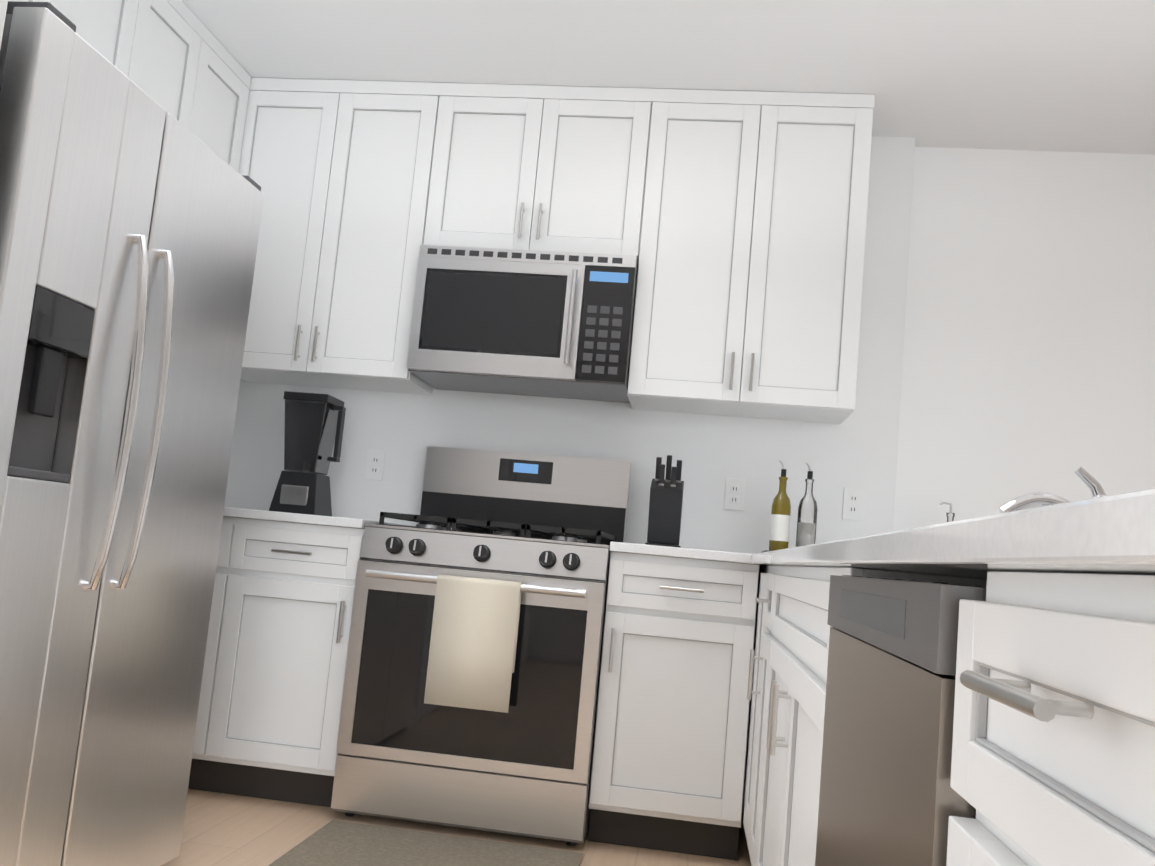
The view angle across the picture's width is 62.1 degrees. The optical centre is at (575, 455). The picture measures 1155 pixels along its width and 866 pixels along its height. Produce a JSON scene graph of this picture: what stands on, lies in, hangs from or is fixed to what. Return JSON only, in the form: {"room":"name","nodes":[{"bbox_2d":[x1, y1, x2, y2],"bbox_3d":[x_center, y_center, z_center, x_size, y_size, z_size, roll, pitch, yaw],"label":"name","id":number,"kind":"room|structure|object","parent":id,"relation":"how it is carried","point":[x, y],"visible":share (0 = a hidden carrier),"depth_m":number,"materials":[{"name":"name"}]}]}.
{"room":"kitchen","nodes":[
{"label":"kitchen","id":0,"kind":"room"},
{"bbox_2d":[0,0,7,47],"bbox_3d":[-1.281,-0.525,0.009,0.120,2.550,3.270,4,-6,7],"label":"wall","id":1,"kind":"structure","parent":0,"point":[3,6],"depth_m":1.65,"materials":[{"name":"white paint"}]},
{"bbox_2d":[161,789,751,865],"bbox_3d":[0.768,1.078,0.772,5.960,0.100,5.870,4,-6,7],"label":"floor","id":2,"kind":"structure","parent":0,"point":[221,829],"depth_m":2.84,"materials":[{"name":"tile"}]},
{"bbox_2d":[0,1,263,865],"bbox_3d":[-1.358,0.080,2.095,0.909,1.760,0.876,4,-6,7],"label":"refrigerator","id":3,"kind":"object","parent":2,"relation":"on","point":[130,215],"visible":1,"depth_m":1.96,"materials":[{"name":"grey metal"}]},
{"bbox_2d":[188,516,363,806],"bbox_3d":[-1.175,0.669,3.369,1.020,0.885,0.706,4,-6,7],"label":"base cabinet","id":4,"kind":"object","parent":2,"relation":"on","point":[270,703],"visible":0.46,"depth_m":3.04,"materials":[{"name":"white paint"}]},
{"bbox_2d":[223,507,414,528],"bbox_3d":[-1.133,0.216,3.419,1.020,0.029,0.698,4,-6,7],"label":"countertop","id":5,"kind":"structure","parent":4,"relation":"on","point":[228,511],"depth_m":3.04,"materials":[{"name":"white stone"}]},
{"bbox_2d":[269,391,345,515],"bbox_3d":[-0.946,0.003,3.442,0.200,0.430,0.169,4,-6,7],"label":"blender","id":6,"kind":"object","parent":5,"relation":"on","point":[314,428],"visible":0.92,"depth_m":3.38,"materials":[{"name":"black plastic"}]},
{"bbox_2d":[268,820,583,865],"bbox_3d":[-0.383,1.102,2.586,0.765,0.010,0.495,4,-6,7],"label":"kitchen mat","id":7,"kind":"object","parent":2,"relation":"on","point":[336,843],"visible":0.98,"depth_m":2.67,"materials":[{"name":"grey fabric"}]},
{"bbox_2d":[331,446,631,845],"bbox_3d":[-0.273,0.566,3.228,0.776,1.222,0.752,4,-6,7],"label":"range","id":8,"kind":"object","parent":2,"relation":"on","point":[545,530],"visible":0.96,"depth_m":2.92,"materials":[{"name":"grey metal"}]},
{"bbox_2d":[424,574,521,712],"bbox_3d":[-0.304,0.559,2.864,0.255,0.381,0.039,4,-6,7],"label":"dish towel","id":9,"kind":"object","parent":8,"relation":"hanging from","point":[473,645],"visible":0.92,"depth_m":2.85,"materials":[{"name":"beige fabric"}]},
{"bbox_2d":[588,551,758,859],"bbox_3d":[0.328,0.786,3.171,0.452,0.885,0.706,4,-6,7],"label":"base cabinet","id":10,"kind":"object","parent":2,"relation":"on","point":[669,750],"visible":0.98,"depth_m":2.87,"materials":[{"name":"white paint"}]},
{"bbox_2d":[610,541,742,562],"bbox_3d":[0.352,0.331,3.222,0.416,0.029,0.701,4,-6,7],"label":"countertop","id":11,"kind":"structure","parent":10,"relation":"on","point":[634,548],"depth_m":2.88,"materials":[{"name":"white stone"}]},
{"bbox_2d":[645,455,683,547],"bbox_3d":[0.317,0.165,3.332,0.120,0.315,0.234,4,-6,7],"label":"knife block","id":12,"kind":"object","parent":11,"relation":"on","point":[665,510],"visible":0.98,"depth_m":3.26,"materials":[{"name":"black plastic"}]},
{"bbox_2d":[743,565,762,808],"bbox_3d":[0.804,0.773,2.625,0.620,0.884,0.326,4,-6,7],"label":"base cabinet","id":13,"kind":"object","parent":2,"relation":"on","point":[751,679],"depth_m":2.82,"materials":[{"name":"white paint"}]},
{"bbox_2d":[751,637,828,865],"bbox_3d":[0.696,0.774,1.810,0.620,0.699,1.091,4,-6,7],"label":"door","id":14,"kind":"structure","parent":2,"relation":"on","point":[787,790],"depth_m":1.78,"materials":[{"name":"white paint"}]},
{"bbox_2d":[743,566,934,859],"bbox_3d":[0.773,0.745,2.375,0.620,0.884,0.301,4,-6,7],"label":"base cabinet","id":15,"kind":"object","parent":2,"relation":"on","point":[794,600],"depth_m":2.11,"materials":[{"name":"white paint"}]},
{"bbox_2d":[815,575,985,865],"bbox_3d":[0.581,0.589,0.965,0.606,0.873,0.611,4,-6,7],"label":"dishwasher","id":16,"kind":"object","parent":2,"relation":"on","point":[889,795],"visible":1,"depth_m":0.91,"materials":[{"name":"grey metal"}]},
{"bbox_2d":[935,571,1138,865],"bbox_3d":[0.532,0.523,0.415,0.620,0.884,0.476,4,-6,7],"label":"base cabinet","id":17,"kind":"object","parent":2,"relation":"on","point":[1053,754],"depth_m":0.55,"materials":[{"name":"white paint"}]},
{"bbox_2d":[1131,575,1154,865],"bbox_3d":[0.499,0.484,0.068,0.638,0.884,0.479,4,-6,7],"label":"base cabinet","id":18,"kind":"object","parent":2,"relation":"on","point":[1143,755],"depth_m":0.44,"materials":[{"name":"white paint"}]},
{"bbox_2d":[743,488,1154,578],"bbox_3d":[0.799,0.217,1.712,0.835,0.029,3.758,4,-6,7],"label":"countertop","id":19,"kind":"structure","parent":18,"relation":"on","point":[1112,534],"depth_m":0.53,"materials":[{"name":"white stone"}]},
{"bbox_2d":[871,569,986,579],"bbox_3d":[0.751,0.285,1.775,0.582,0.168,0.914,4,-6,7],"label":"sink basin","id":20,"kind":"object","parent":19,"relation":"in","point":[928,574],"depth_m":1.39,"materials":[{"name":"metal"}]},
{"bbox_2d":[939,502,954,521],"bbox_3d":[1.320,0.292,3.384,0.086,0.254,0.086,4,-6,7],"label":"soap bottle","id":21,"kind":"object","parent":19,"relation":"on","point":[950,508],"visible":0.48,"depth_m":3.40,"materials":[{"name":"silver metal"}]},
{"bbox_2d":[998,466,1107,512],"bbox_3d":[0.934,0.121,1.859,0.218,0.206,0.060,4,-6,7],"label":"faucet","id":22,"kind":"object","parent":19,"relation":"on","point":[1037,499],"visible":0.33,"depth_m":1.86,"materials":[{"name":"silver metal"}]},
{"bbox_3d":[0.746,0.348,3.301,0.195,0.022,0.130,4,-6,7],"label":"tray","id":23,"kind":"object","parent":19,"relation":"on","visible":0},
{"bbox_2d":[769,460,790,550],"bbox_3d":[0.714,0.182,3.324,0.067,0.332,0.067,4,-6,7],"label":"oil bottle","id":24,"kind":"object","parent":23,"relation":"on","point":[780,523],"visible":0.88,"depth_m":3.29,"materials":[{"name":"yellow"}]},
{"bbox_2d":[796,462,817,546],"bbox_3d":[0.803,0.189,3.312,0.066,0.332,0.066,4,-6,7],"label":"vinegar bottle","id":25,"kind":"object","parent":23,"relation":"on","point":[805,533],"visible":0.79,"depth_m":3.30,"materials":[{"name":"clear glass"}]},
{"bbox_2d":[224,136,915,812],"bbox_3d":[-0.263,-0.039,3.849,2.948,2.550,0.300,4,-6,7],"label":"wall","id":26,"kind":"structure","parent":0,"point":[858,448],"depth_m":3.62,"materials":[{"name":"white paint"}]},
{"bbox_2d":[238,78,457,394],"bbox_3d":[-0.879,-0.834,3.695,0.826,1.115,0.328,4,-6,7],"label":"upper cabinet","id":27,"kind":"object","parent":26,"relation":"attached to","point":[353,176],"depth_m":3.54,"materials":[{"name":"white paint"}]},
{"bbox_2d":[365,450,385,480],"bbox_3d":[-0.782,0.039,3.747,0.070,0.116,0.008,4,-6,7],"label":"electrical outlet","id":28,"kind":"object","parent":26,"relation":"attached to","point":[375,465],"visible":1,"depth_m":3.74,"materials":[{"name":"white plastic"}]},
{"bbox_2d":[442,83,657,257],"bbox_3d":[-0.119,-1.020,3.623,0.787,0.623,0.328,4,-6,7],"label":"upper cabinet","id":29,"kind":"object","parent":26,"relation":"attached to","point":[533,167],"depth_m":3.46,"materials":[{"name":"white paint"}]},
{"bbox_2d":[406,245,637,402],"bbox_3d":[-0.171,-0.476,3.509,0.771,0.452,0.441,4,-6,7],"label":"microwave","id":30,"kind":"object","parent":29,"relation":"attached to","point":[555,324],"visible":1,"depth_m":3.34,"materials":[{"name":"grey metal"}]},
{"bbox_2d":[724,478,744,510],"bbox_3d":[0.592,0.146,3.566,0.070,0.116,0.008,4,-6,7],"label":"electrical outlet","id":31,"kind":"object","parent":26,"relation":"attached to","point":[734,494],"visible":1,"depth_m":3.56,"materials":[{"name":"white plastic"}]},
{"bbox_2d":[627,89,874,423],"bbox_3d":[0.601,-0.719,3.500,0.837,1.115,0.328,4,-6,7],"label":"upper cabinet","id":32,"kind":"object","parent":26,"relation":"attached to","point":[734,222],"depth_m":3.34,"materials":[{"name":"white paint"}]},
{"bbox_2d":[842,487,863,520],"bbox_3d":[1.017,0.179,3.510,0.070,0.116,0.008,4,-6,7],"label":"electrical outlet","id":33,"kind":"object","parent":26,"relation":"attached to","point":[853,504],"visible":1,"depth_m":3.51,"materials":[{"name":"white plastic"}]},
{"bbox_2d":[182,0,1154,154],"bbox_3d":[1.008,-1.548,1.041,5.960,0.100,5.870,4,-6,7],"label":"ceiling","id":34,"kind":"structure","parent":0,"point":[1058,75],"depth_m":3.18,"materials":[{"name":"white paint"}]},
{"bbox_2d":[893,147,1154,530],"bbox_3d":[2.628,0.190,3.509,2.892,2.550,0.220,4,-6,7],"label":"wall","id":35,"kind":"structure","parent":0,"point":[1029,353],"depth_m":3.59,"materials":[{"name":"white paint"}]},
{"bbox_3d":[-1.811,-0.287,2.810,0.120,2.550,2.180,4,-6,7],"label":"wall","id":36,"kind":"structure","parent":0,"visible":0},
{"bbox_2d":[8,0,250,171],"bbox_3d":[-1.511,-1.184,2.735,0.352,0.728,1.784,4,-6,7],"label":"upper cabinet","id":37,"kind":"object","parent":36,"relation":"attached to","point":[179,62],"visible":0.27,"depth_m":3.15,"materials":[{"name":"white paint"}]}
]}

